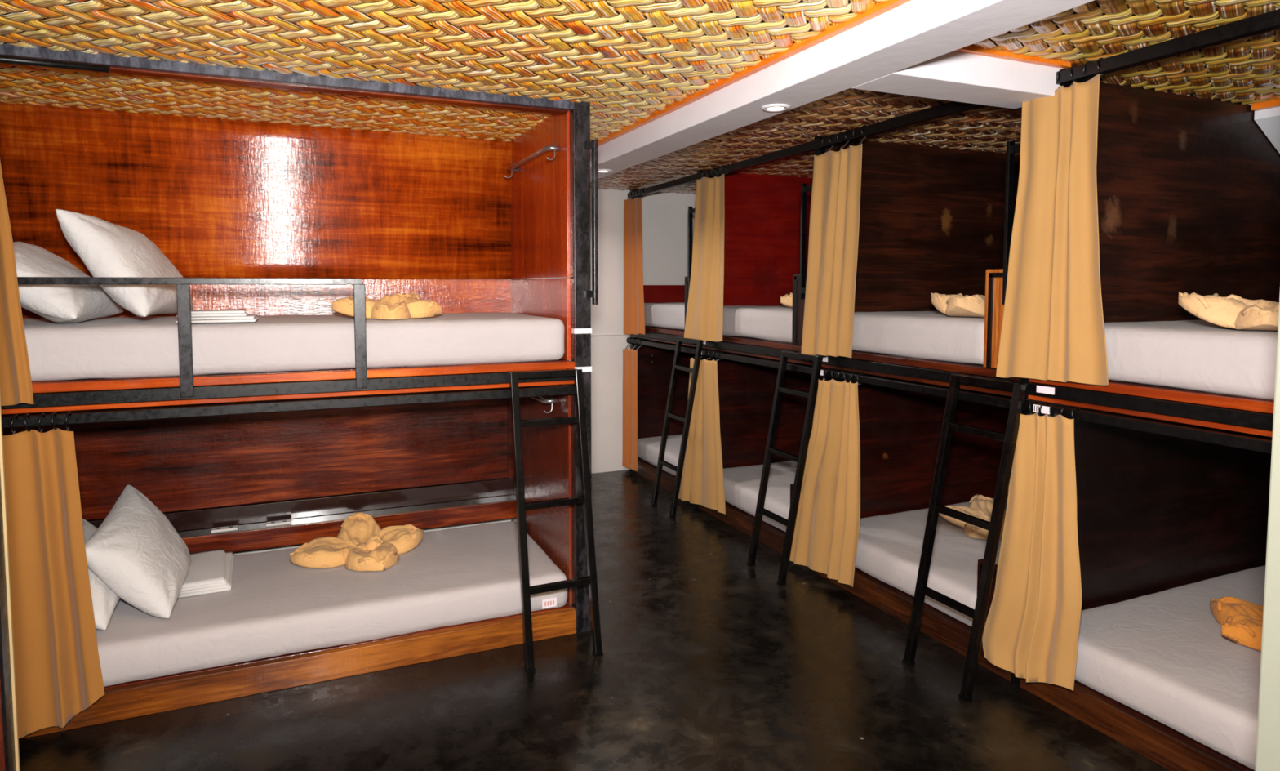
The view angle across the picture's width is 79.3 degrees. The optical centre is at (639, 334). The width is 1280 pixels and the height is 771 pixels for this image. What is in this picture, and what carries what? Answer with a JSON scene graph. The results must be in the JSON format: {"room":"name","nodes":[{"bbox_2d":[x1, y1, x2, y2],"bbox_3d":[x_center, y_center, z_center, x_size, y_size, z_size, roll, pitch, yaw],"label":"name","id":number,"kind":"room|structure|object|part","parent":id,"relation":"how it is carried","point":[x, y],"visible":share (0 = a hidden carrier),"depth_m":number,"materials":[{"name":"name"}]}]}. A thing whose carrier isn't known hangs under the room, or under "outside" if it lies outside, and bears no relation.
{"room":"dormitory","nodes":[
{"label":"dormitory","id":0,"kind":"room"},
{"bbox_2d":[88,278,511,554],"bbox_3d":[-2.416,0.140,3.597,3.650,2.270,0.100,-2,4,-24],"label":"wall","id":1,"kind":"structure","parent":0,"point":[271,548],"depth_m":4.07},
{"bbox_2d":[0,0,888,141],"bbox_3d":[-1.386,-0.922,1.713,4.124,0.115,7.194,-2,4,-24],"label":"ceiling","id":2,"kind":"structure","parent":0,"point":[632,60],"depth_m":2.48,"materials":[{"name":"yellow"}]},
{"bbox_2d":[18,469,1169,770],"bbox_3d":[-0.115,1.398,2.471,7.100,0.100,7.250,-2,4,-24],"label":"floor","id":3,"kind":"structure","parent":0,"point":[708,662],"depth_m":2.77,"materials":[{"name":"black concrete"}]},
{"bbox_2d":[0,393,20,770],"bbox_3d":[-1.373,0.437,0.627,0.965,2.050,1.498,-2,4,-24],"label":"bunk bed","id":4,"kind":"object","parent":3,"relation":"on","point":[9,739],"visible":1,"depth_m":1.49,"materials":[{"name":"brown wood"}]},
{"bbox_3d":[-0.937,0.893,0.821,0.017,1.115,1.450,-2,4,-24],"label":"panel","id":5,"kind":"part","parent":4,"relation":"part of","materials":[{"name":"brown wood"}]},
{"bbox_3d":[-1.241,0.384,1.471,0.036,2.050,0.042,-2,4,-24],"label":"post","id":6,"kind":"part","parent":4,"relation":"part of","materials":[{"name":"black metal"}]},
{"bbox_2d":[0,43,598,738],"bbox_3d":[-1.514,0.163,3.272,2.460,2.264,1.141,-2,4,-24],"label":"bunk bed","id":7,"kind":"object","parent":3,"relation":"on","point":[261,218],"visible":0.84,"depth_m":3.56,"materials":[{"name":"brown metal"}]},
{"bbox_2d":[0,160,34,405],"bbox_3d":[-2.049,-0.318,2.399,0.226,1.104,0.048,-2,4,-24],"label":"curtain","id":8,"kind":"object","parent":7,"relation":"hanging from","point":[15,382],"visible":1,"depth_m":2.45,"materials":[{"name":"yellow fabric"}]},
{"bbox_2d":[1,411,104,737],"bbox_3d":[-1.918,0.777,2.518,0.266,1.050,0.074,-2,4,-24],"label":"curtain","id":9,"kind":"object","parent":7,"relation":"hanging from","point":[58,673],"visible":0.88,"depth_m":2.52,"materials":[{"name":"yellow fabric"}]},
{"bbox_3d":[-2.041,-0.850,2.365,0.700,0.022,0.022,-2,4,-24],"label":"curtain rod","id":10,"kind":"part","parent":7,"relation":"part of","materials":[{"name":"black paint"}]},
{"bbox_3d":[-1.558,-0.183,2.667,1.132,0.024,0.025,-2,4,-24],"label":"guard rail","id":11,"kind":"part","parent":7,"relation":"part of","materials":[{"name":"black metal"}]},
{"bbox_2d":[210,524,238,533],"bbox_3d":[-1.938,0.909,3.606,0.110,0.012,0.045,-2,4,-24],"label":"power outlet","id":12,"kind":"object","parent":7,"relation":"attached to","point":[228,529],"depth_m":3.59,"materials":[{"name":"grey plastic"}]},
{"bbox_3d":[-1.746,0.493,3.760,2.290,0.635,0.020,-2,4,-24],"label":"panel","id":13,"kind":"part","parent":7,"relation":"part of","materials":[{"name":"brown wood"}]},
{"bbox_3d":[-1.734,-0.630,3.663,2.290,0.725,0.064,-2,4,-24],"label":"panel","id":14,"kind":"part","parent":7,"relation":"part of","materials":[{"name":"brown wood"}]},
{"bbox_3d":[-1.745,-0.091,3.721,2.290,0.350,0.026,-2,4,-24],"label":"panel","id":15,"kind":"part","parent":7,"relation":"part of","materials":[{"name":"brown wood"}]},
{"bbox_2d":[266,519,291,526],"bbox_3d":[-1.729,0.903,3.698,0.110,0.012,0.045,-2,4,-24],"label":"power outlet","id":16,"kind":"object","parent":7,"relation":"attached to","point":[287,522],"depth_m":3.68,"materials":[{"name":"grey plastic"}]},
{"bbox_3d":[-1.328,0.262,2.806,2.303,0.034,0.055,-2,4,-24],"label":"curtain rail","id":17,"kind":"part","parent":7,"relation":"part of","materials":[{"name":"black metal"}]},
{"bbox_2d":[22,311,564,381],"bbox_3d":[-1.526,0.024,3.232,2.261,0.189,0.934,-2,4,-24],"label":"mattress","id":18,"kind":"object","parent":7,"relation":"on","point":[148,346],"visible":0.8,"depth_m":2.85,"materials":[{"name":"white fabric"}]},
{"bbox_2d":[13,241,124,323],"bbox_3d":[-2.186,-0.194,2.840,0.355,0.301,0.587,-1,4,-20],"label":"pillow","id":19,"kind":"object","parent":18,"relation":"on","point":[57,303],"visible":0.71,"depth_m":2.69,"materials":[{"name":"white fabric"}]},
{"bbox_2d":[55,208,192,316],"bbox_3d":[-1.939,-0.262,2.970,0.292,0.375,0.614,-1,4,-13],"label":"pillow","id":20,"kind":"object","parent":18,"relation":"on","point":[107,249],"visible":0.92,"depth_m":2.73,"materials":[{"name":"white fabric"}]},
{"bbox_2d":[175,314,258,323],"bbox_3d":[-1.573,-0.060,2.894,0.254,0.021,0.260,-2,4,-24],"label":"linens","id":21,"kind":"object","parent":18,"relation":"on","point":[249,317],"visible":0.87,"depth_m":2.79,"materials":[{"name":"white fabric"}]},
{"bbox_2d":[191,308,247,316],"bbox_3d":[-1.600,-0.081,2.902,0.230,0.021,0.231,-2,4,-24],"label":"linens","id":22,"kind":"object","parent":21,"relation":"on","point":[241,312],"visible":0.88,"depth_m":2.82,"materials":[{"name":"white fabric"}]},
{"bbox_2d":[332,291,442,319],"bbox_3d":[-1.076,-0.124,3.238,0.388,0.108,0.414,2,4,27],"label":"folded towel","id":23,"kind":"object","parent":18,"relation":"on","point":[397,305],"visible":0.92,"depth_m":3.11,"materials":[{"name":"fabric"}]},
{"bbox_2d":[95,520,567,686],"bbox_3d":[-1.513,1.109,3.276,2.265,0.160,0.883,-2,4,-24],"label":"mattress","id":24,"kind":"object","parent":7,"relation":"on","point":[273,606],"visible":0.72,"depth_m":3.08,"materials":[{"name":"white fabric"}]},
{"bbox_2d":[82,518,119,629],"bbox_3d":[-2.158,0.880,2.958,0.328,0.332,0.618,-2,4,-24],"label":"pillow","id":25,"kind":"object","parent":24,"relation":"on","point":[104,600],"visible":0.12,"depth_m":2.81,"materials":[{"name":"white fabric"}]},
{"bbox_2d":[84,484,191,617],"bbox_3d":[-1.976,0.847,3.057,0.316,0.386,0.616,-2,4,-24],"label":"pillow","id":26,"kind":"object","parent":24,"relation":"on","point":[136,551],"visible":0.97,"depth_m":2.90,"materials":[{"name":"white fabric"}]},
{"bbox_2d":[177,550,234,598],"bbox_3d":[-1.847,1.016,3.300,0.194,0.024,0.470,-2,4,-26],"label":"linens","id":27,"kind":"object","parent":24,"relation":"on","point":[229,555],"visible":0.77,"depth_m":3.12,"materials":[{"name":"white fabric"}]},
{"bbox_2d":[179,547,226,591],"bbox_3d":[-1.866,0.995,3.280,0.193,0.023,0.440,-2,4,-29],"label":"linens","id":28,"kind":"object","parent":27,"relation":"on","point":[207,568],"visible":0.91,"depth_m":3.23,"materials":[{"name":"white fabric"}]},
{"bbox_2d":[289,511,423,570],"bbox_3d":[-1.299,0.946,3.555,0.484,0.134,0.437,1,4,9],"label":"folded towel","id":29,"kind":"object","parent":24,"relation":"on","point":[360,544],"visible":1,"depth_m":3.52,"materials":[{"name":"beige fabric"}]},
{"bbox_3d":[-0.510,-0.819,3.627,0.066,0.022,0.687,-2,4,-24],"label":"hook rail","id":30,"kind":"part","parent":7,"relation":"part of","materials":[{"name":"silver metal"}]},
{"bbox_3d":[-0.523,0.282,3.727,0.066,0.022,0.622,-2,4,-24],"label":"hook rail","id":31,"kind":"part","parent":7,"relation":"part of","materials":[{"name":"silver metal"}]},
{"bbox_3d":[-0.498,-0.633,3.713,0.014,0.725,0.980,-2,4,-24],"label":"panel","id":32,"kind":"part","parent":7,"relation":"part of","materials":[{"name":"brown wood"}]},
{"bbox_3d":[-0.500,-0.093,3.746,0.018,0.350,0.980,-2,4,-24],"label":"panel","id":33,"kind":"part","parent":7,"relation":"part of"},
{"bbox_3d":[-0.498,0.664,3.794,0.014,0.980,0.980,-2,4,-24],"label":"panel","id":34,"kind":"part","parent":7,"relation":"part of","materials":[{"name":"brown wood"}]},
{"bbox_3d":[-0.253,0.161,3.307,0.072,2.264,0.060,-2,4,-24],"label":"post","id":35,"kind":"part","parent":7,"relation":"part of","materials":[{"name":"black metal"}]},
{"bbox_3d":[-0.190,-0.469,3.253,0.017,0.688,0.034,-2,4,-24],"label":"grab handle","id":36,"kind":"part","parent":7,"relation":"part of","materials":[{"name":"black metal"}]},
{"bbox_2d":[507,368,603,672],"bbox_3d":[-0.347,0.726,3.141,0.335,1.157,0.253,-2,4,-24],"label":"ladder","id":37,"kind":"object","parent":3,"relation":"on","point":[526,590],"visible":1,"depth_m":3.11,"materials":[{"name":"black metal"}]},
{"bbox_3d":[-0.469,0.730,3.056,0.031,1.154,0.190,-2,4,-28],"label":"rail","id":38,"kind":"part","parent":37,"relation":"part of","materials":[{"name":"black metal"}]},
{"bbox_3d":[-0.215,0.723,3.175,0.033,1.155,0.180,-3,4,-35],"label":"rail","id":39,"kind":"part","parent":37,"relation":"part of","materials":[{"name":"black metal"}]},
{"bbox_2d":[626,174,696,505],"bbox_3d":[0.982,-0.011,6.073,1.895,2.262,1.185,-2,4,-24],"label":"bunk bed","id":40,"kind":"object","parent":3,"relation":"on","point":[655,357],"visible":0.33,"depth_m":6.32,"materials":[{"name":"black paint"}]},
{"bbox_2d":[622,337,644,471],"bbox_3d":[-0.050,0.554,6.104,0.081,1.052,0.305,-2,4,-24],"label":"curtain","id":41,"kind":"object","parent":40,"relation":"hanging from","point":[629,460],"visible":0.99,"depth_m":6.12,"materials":[{"name":"orange fabric"}]},
{"bbox_3d":[-0.052,-0.022,6.239,0.045,2.262,0.041,-2,4,-24],"label":"post","id":42,"kind":"part","parent":40,"relation":"part of","materials":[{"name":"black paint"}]},
{"bbox_2d":[623,187,646,334],"bbox_3d":[-0.019,-0.553,5.993,0.083,1.130,0.406,-2,4,-24],"label":"curtain","id":43,"kind":"object","parent":40,"relation":"hanging from","point":[633,295],"visible":0.99,"depth_m":6.02,"materials":[{"name":"orange fabric"}]},
{"bbox_2d":[637,434,682,475],"bbox_3d":[0.957,0.924,6.226,1.812,0.159,0.976,-2,4,-24],"label":"mattress","id":44,"kind":"object","parent":40,"relation":"on","point":[648,448],"visible":0.1,"depth_m":6.00,"materials":[{"name":"white fabric"}]},
{"bbox_3d":[0.131,0.079,5.699,0.033,0.032,1.105,-2,4,-24],"label":"curtain rail","id":45,"kind":"part","parent":40,"relation":"part of","materials":[{"name":"black metal"}]},
{"bbox_3d":[0.140,-1.066,5.631,0.038,0.042,1.105,-2,4,-24],"label":"curtain rail","id":46,"kind":"part","parent":40,"relation":"part of","materials":[{"name":"black metal"}]},
{"bbox_2d":[644,302,684,329],"bbox_3d":[0.957,-0.161,6.158,1.810,0.187,0.975,-2,4,-24],"label":"mattress","id":47,"kind":"object","parent":40,"relation":"on","point":[671,315],"visible":0.14,"depth_m":5.70,"materials":[{"name":"white fabric"}]},
{"bbox_3d":[0.351,-0.204,5.267,0.026,0.379,0.160,-2,4,-24],"label":"frame","id":48,"kind":"part","parent":40,"relation":"part of","materials":[{"name":"metal"}]},
{"bbox_3d":[0.338,-0.557,5.203,0.028,0.600,0.014,-2,4,-24],"label":"grab handle","id":49,"kind":"part","parent":40,"relation":"part of","materials":[{"name":"black paint"}]},
{"bbox_2d":[650,336,703,516],"bbox_3d":[0.270,0.602,5.161,0.270,1.152,0.364,-2,4,-24],"label":"ladder","id":50,"kind":"object","parent":3,"relation":"on","point":[695,370],"visible":0.96,"depth_m":5.08,"materials":[{"name":"black metal"}]},
{"bbox_3d":[0.184,0.593,5.285,0.214,1.150,0.034,-1,4,-13],"label":"rail","id":51,"kind":"part","parent":50,"relation":"part of","materials":[{"name":"black metal"}]},
{"bbox_3d":[0.301,0.610,5.017,0.217,1.151,0.035,-1,4,-10],"label":"rail","id":52,"kind":"part","parent":50,"relation":"part of","materials":[{"name":"black metal"}]},
{"bbox_2d":[690,142,813,568],"bbox_3d":[1.468,0.058,4.961,1.899,2.262,1.315,-2,4,-24],"label":"bunk bed","id":53,"kind":"object","parent":3,"relation":"on","point":[767,216],"visible":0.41,"depth_m":5.30,"materials":[{"name":"black paint"}]},
{"bbox_3d":[0.408,0.044,5.192,0.045,2.262,0.040,-2,4,-24],"label":"post","id":54,"kind":"part","parent":53,"relation":"part of","materials":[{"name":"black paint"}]},
{"bbox_2d":[678,348,725,514],"bbox_3d":[0.413,0.628,5.034,0.094,1.064,0.660,-2,4,-24],"label":"curtain","id":55,"kind":"object","parent":53,"relation":"hanging from","point":[702,481],"visible":0.84,"depth_m":4.96,"materials":[{"name":"fabric"}]},
{"bbox_2d":[684,164,730,342],"bbox_3d":[0.436,-0.498,4.947,0.090,1.108,0.530,-2,4,-24],"label":"curtain","id":56,"kind":"object","parent":53,"relation":"hanging from","point":[704,310],"visible":0.99,"depth_m":4.91,"materials":[{"name":"fabric"}]},
{"bbox_3d":[0.610,0.147,4.609,0.033,0.032,1.280,-2,4,-24],"label":"curtain rail","id":57,"kind":"part","parent":53,"relation":"part of","materials":[{"name":"black metal"}]},
{"bbox_3d":[0.618,-0.998,4.541,0.038,0.042,1.280,-2,4,-24],"label":"curtain rail","id":58,"kind":"part","parent":53,"relation":"part of","materials":[{"name":"black metal"}]},
{"bbox_2d":[722,305,792,342],"bbox_3d":[1.452,-0.089,5.029,1.811,0.189,1.067,-2,4,-24],"label":"mattress","id":59,"kind":"object","parent":53,"relation":"on","point":[774,323],"visible":0.2,"depth_m":4.54,"materials":[{"name":"white fabric"}]},
{"bbox_2d":[780,292,792,307],"bbox_3d":[1.001,-0.188,4.381,0.419,0.093,0.446,-2,4,-24],"label":"folded towel","id":60,"kind":"object","parent":59,"relation":"on","point":[787,300],"visible":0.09,"depth_m":4.32,"materials":[{"name":"beige fabric"}]},
{"bbox_2d":[722,460,797,531],"bbox_3d":[1.451,0.994,5.097,1.811,0.162,1.066,-2,4,-24],"label":"mattress","id":61,"kind":"object","parent":53,"relation":"on","point":[741,483],"visible":0.16,"depth_m":4.82,"materials":[{"name":"white fabric"}]},
{"bbox_3d":[0.865,0.975,4.166,0.026,0.308,0.160,-2,4,-24],"label":"frame","id":62,"kind":"part","parent":53,"relation":"part of","materials":[{"name":"black metal"}]},
{"bbox_3d":[0.865,-0.131,4.097,0.026,0.379,0.160,-2,4,-24],"label":"frame","id":63,"kind":"part","parent":53,"relation":"part of","materials":[{"name":"black metal"}]},
{"bbox_3d":[0.852,-0.484,4.033,0.028,0.600,0.014,-2,4,-24],"label":"grab handle","id":64,"kind":"part","parent":53,"relation":"part of","materials":[{"name":"black paint"}]},
{"bbox_2d":[746,351,830,585],"bbox_3d":[0.772,0.673,4.019,0.270,1.152,0.364,-2,4,-24],"label":"ladder","id":65,"kind":"object","parent":3,"relation":"on","point":[811,394],"visible":1,"depth_m":3.94,"materials":[{"name":"black metal"}]},
{"bbox_3d":[0.686,0.665,4.142,0.214,1.150,0.034,-1,4,-13],"label":"rail","id":66,"kind":"part","parent":65,"relation":"part of","materials":[{"name":"black metal"}]},
{"bbox_3d":[0.803,0.682,3.874,0.217,1.151,0.035,-1,4,-10],"label":"rail","id":67,"kind":"part","parent":65,"relation":"part of","materials":[{"name":"black metal"}]},
{"bbox_2d":[804,101,1020,680],"bbox_3d":[1.981,0.132,3.791,1.899,2.262,1.315,-2,4,-24],"label":"bunk bed","id":68,"kind":"object","parent":3,"relation":"on","point":[932,219],"visible":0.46,"depth_m":4.20,"materials":[{"name":"black paint"}]},
{"bbox_3d":[0.921,0.117,4.022,0.045,2.262,0.040,-2,4,-24],"label":"post","id":69,"kind":"part","parent":68,"relation":"part of","materials":[{"name":"black metal"}]},
{"bbox_2d":[789,368,864,586],"bbox_3d":[0.928,0.697,3.862,0.093,1.056,0.566,-2,4,-24],"label":"curtain","id":70,"kind":"object","parent":68,"relation":"hanging from","point":[825,537],"visible":0.99,"depth_m":3.79,"materials":[{"name":"fabric"}]},
{"bbox_2d":[800,124,866,358],"bbox_3d":[0.955,-0.430,3.771,0.086,1.096,0.433,-2,4,-24],"label":"curtain","id":71,"kind":"object","parent":68,"relation":"hanging from","point":[835,202],"visible":1,"depth_m":3.75,"materials":[{"name":"fabric"}]},
{"bbox_3d":[1.132,-0.924,3.371,0.038,0.042,1.280,-2,4,-24],"label":"curtain rail","id":72,"kind":"part","parent":68,"relation":"part of","materials":[{"name":"black metal"}]},
{"bbox_3d":[1.124,0.221,3.439,0.033,0.032,1.280,-2,4,-24],"label":"curtain rail","id":73,"kind":"part","parent":68,"relation":"part of","materials":[{"name":"black metal"}]},
{"bbox_2d":[852,311,984,364],"bbox_3d":[1.965,-0.015,3.859,1.815,0.190,1.066,-2,4,-24],"label":"mattress","id":74,"kind":"object","parent":68,"relation":"on","point":[926,335],"visible":0.2,"depth_m":3.35,"materials":[{"name":"white fabric"}]},
{"bbox_2d":[930,292,985,317],"bbox_3d":[1.474,-0.129,3.351,0.371,0.104,0.419,0,4,6],"label":"folded towel","id":75,"kind":"object","parent":74,"relation":"on","point":[958,305],"visible":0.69,"depth_m":3.19,"materials":[{"name":"beige fabric"}]},
{"bbox_2d":[854,495,1008,626],"bbox_3d":[1.966,1.068,3.928,1.811,0.160,1.064,-2,4,-24],"label":"mattress","id":76,"kind":"object","parent":68,"relation":"on","point":[890,546],"visible":0.23,"depth_m":3.61,"materials":[{"name":"white fabric"}]},
{"bbox_2d":[938,493,1006,538],"bbox_3d":[1.828,0.937,3.926,0.533,0.103,0.523,-2,4,-24],"label":"folded towel","id":77,"kind":"object","parent":76,"relation":"on","point":[980,506],"visible":0.38,"depth_m":4.00,"materials":[{"name":"beige fabric"}]},
{"bbox_3d":[1.379,1.048,2.996,0.026,0.308,0.160,-2,4,-24],"label":"frame","id":78,"kind":"part","parent":68,"relation":"part of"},
{"bbox_3d":[1.379,-0.057,2.927,0.026,0.379,0.160,-2,4,-24],"label":"frame","id":79,"kind":"part","parent":68,"relation":"part of","materials":[{"name":"brown wood"}]},
{"bbox_3d":[1.366,-0.410,2.863,0.028,0.600,0.014,-2,4,-24],"label":"grab handle","id":80,"kind":"part","parent":68,"relation":"part of","materials":[{"name":"black paint"}]},
{"bbox_2d":[902,373,1034,701],"bbox_3d":[1.245,0.741,2.940,0.270,1.152,0.364,-2,4,-24],"label":"ladder","id":81,"kind":"object","parent":3,"relation":"on","point":[978,614],"visible":1,"depth_m":2.86,"materials":[{"name":"black metal"}]},
{"bbox_3d":[1.160,0.733,3.063,0.214,1.150,0.034,-1,4,-13],"label":"rail","id":82,"kind":"part","parent":81,"relation":"part of","materials":[{"name":"black metal"}]},
{"bbox_3d":[1.277,0.749,2.796,0.217,1.151,0.035,-1,4,-10],"label":"rail","id":83,"kind":"part","parent":81,"relation":"part of","materials":[{"name":"black metal"}]},
{"bbox_3d":[1.397,0.179,2.802,0.075,0.005,0.030,-2,4,-24],"label":"hook plate","id":84,"kind":"part","parent":81,"relation":"part of","materials":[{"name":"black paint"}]},
{"bbox_2d":[1010,8,1279,770],"bbox_3d":[2.488,0.204,2.637,1.899,2.262,1.280,-2,4,-24],"label":"bunk bed","id":85,"kind":"object","parent":3,"relation":"on","point":[1173,483],"visible":0.52,"depth_m":3.07,"materials":[{"name":"black paint"}]},
{"bbox_3d":[1.435,0.191,2.852,0.045,2.262,0.040,-2,4,-24],"label":"post","id":86,"kind":"part","parent":85,"relation":"part of","materials":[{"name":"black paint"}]},
{"bbox_2d":[982,398,1081,690],"bbox_3d":[1.409,0.749,2.759,0.098,1.021,0.403,-2,4,-24],"label":"curtain","id":87,"kind":"object","parent":85,"relation":"hanging from","point":[1031,632],"visible":0.95,"depth_m":2.72,"materials":[{"name":"fabric"}]},
{"bbox_2d":[995,57,1108,385],"bbox_3d":[1.442,-0.368,2.658,0.090,1.081,0.434,-2,4,-24],"label":"curtain","id":88,"kind":"object","parent":85,"relation":"hanging from","point":[1053,326],"visible":0.96,"depth_m":2.65,"materials":[{"name":"fabric"}]},
{"bbox_3d":[1.637,0.294,2.269,0.033,0.032,1.280,-2,4,-24],"label":"curtain rail","id":89,"kind":"part","parent":85,"relation":"part of","materials":[{"name":"black metal"}]},
{"bbox_3d":[1.646,-0.851,2.201,0.038,0.042,1.280,-2,4,-24],"label":"curtain rail","id":90,"kind":"part","parent":85,"relation":"part of","materials":[{"name":"black metal"}]},
{"bbox_2d":[1074,564,1265,769],"bbox_3d":[2.508,1.145,2.693,1.812,0.160,1.203,-2,4,-24],"label":"mattress","id":91,"kind":"object","parent":85,"relation":"on","point":[1164,655],"visible":0.71,"depth_m":2.58,"materials":[{"name":"white fabric"}]},
{"bbox_2d":[1209,595,1263,651],"bbox_3d":[2.231,1.024,2.679,0.427,0.086,0.453,0,4,4],"label":"folded towel","id":92,"kind":"object","parent":91,"relation":"on","point":[1241,620],"visible":0.66,"depth_m":2.71,"materials":[{"name":"orange fabric"}]},
{"bbox_2d":[1103,319,1277,399],"bbox_3d":[2.508,0.061,2.624,1.812,0.190,1.203,-2,4,-24],"label":"mattress","id":93,"kind":"object","parent":85,"relation":"on","point":[1201,354],"visible":0.69,"depth_m":2.33,"materials":[{"name":"white fabric"}]},
{"bbox_2d":[1178,291,1279,330],"bbox_3d":[1.917,-0.072,2.361,0.419,0.114,0.385,0,4,-1],"label":"folded towel","id":94,"kind":"object","parent":93,"relation":"on","point":[1232,311],"visible":0.94,"depth_m":2.33,"materials":[{"name":"beige fabric"}]},
{"bbox_2d":[508,188,696,473],"bbox_3d":[-1.550,-0.040,5.662,7.100,2.370,0.100,-2,4,-24],"label":"wall","id":95,"kind":"structure","parent":0,"point":[664,215],"depth_m":6.22,"materials":[{"name":"white paint"}]},
{"bbox_2d":[591,333,626,335],"bbox_3d":[-0.750,0.018,5.959,1.400,0.006,0.006,-2,4,-24],"label":"trim","id":96,"kind":"structure","parent":95,"relation":"attached to","point":[606,334],"depth_m":6.17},
{"bbox_2d":[590,0,911,150],"bbox_3d":[0.469,-0.915,2.528,0.028,0.022,7.150,-2,4,-24],"label":"trim","id":97,"kind":"structure","parent":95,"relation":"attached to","point":[881,8],"depth_m":2.57,"materials":[{"name":"orange wood"}]},
{"bbox_2d":[597,168,613,173],"bbox_3d":[-0.207,-0.922,4.359,0.108,0.010,0.108,-2,4,-24],"label":"recessed light","id":98,"kind":"object","parent":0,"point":[600,171],"visible":0.86,"depth_m":4.35,"materials":[{"name":"beige"}]},
{"bbox_2d":[590,0,1279,194],"bbox_3d":[1.587,-1.051,3.776,2.663,0.115,5.788,-2,4,-24],"label":"ceiling","id":99,"kind":"structure","parent":0,"point":[1246,70],"depth_m":2.99,"materials":[{"name":"brown wicker"}]},
{"bbox_2d":[590,0,1093,181],"bbox_3d":[0.574,-0.923,2.574,0.200,0.220,7.150,-2,4,-24],"label":"ceiling beam","id":100,"kind":"structure","parent":99,"relation":"attached to","point":[914,32],"depth_m":2.36,"materials":[{"name":"white paint"}]},
{"bbox_2d":[760,103,791,111],"bbox_3d":[0.494,-0.825,2.813,0.108,0.010,0.108,-2,4,-24],"label":"recessed light","id":101,"kind":"object","parent":100,"relation":"in","point":[771,107],"visible":1,"depth_m":2.81,"materials":[{"name":"beige"}]},
{"bbox_2d":[851,50,1062,108],"bbox_3d":[1.079,-0.873,2.607,0.750,0.116,0.200,-2,4,-24],"label":"ceiling beam","id":102,"kind":"structure","parent":99,"relation":"attached to","point":[953,76],"depth_m":2.55,"materials":[{"name":"white paint"}]},
{"bbox_2d":[954,44,1071,68],"bbox_3d":[1.124,-0.913,2.501,0.750,0.018,0.025,-2,4,-24],"label":"trim","id":103,"kind":"structure","parent":99,"relation":"attached to","point":[971,49],"depth_m":2.54,"materials":[{"name":"orange wood"}]},
{"bbox_2d":[1251,99,1279,111],"bbox_3d":[2.942,-0.903,2.433,0.035,0.027,1.790,-2,4,-24],"label":"trim","id":104,"kind":"structure","parent":99,"relation":"attached to","point":[1274,103],"depth_m":3.20,"materials":[{"name":"orange wood"}]},
{"bbox_2d":[1253,106,1279,153],"bbox_3d":[3.228,-0.694,2.575,0.590,0.462,1.795,-2,4,-24],"label":"trim","id":105,"kind":"structure","parent":99,"relation":"attached to","point":[1268,120],"depth_m":3.25,"materials":[{"name":"white paint"}]},
{"bbox_2d":[1254,297,1279,770],"bbox_3d":[1.262,0.354,1.151,0.165,2.150,0.490,-2,4,-24],"label":"wall pillar","id":106,"kind":"structure","parent":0,"point":[1268,740],"depth_m":1.33,"materials":[{"name":"beige paint"}]}
]}

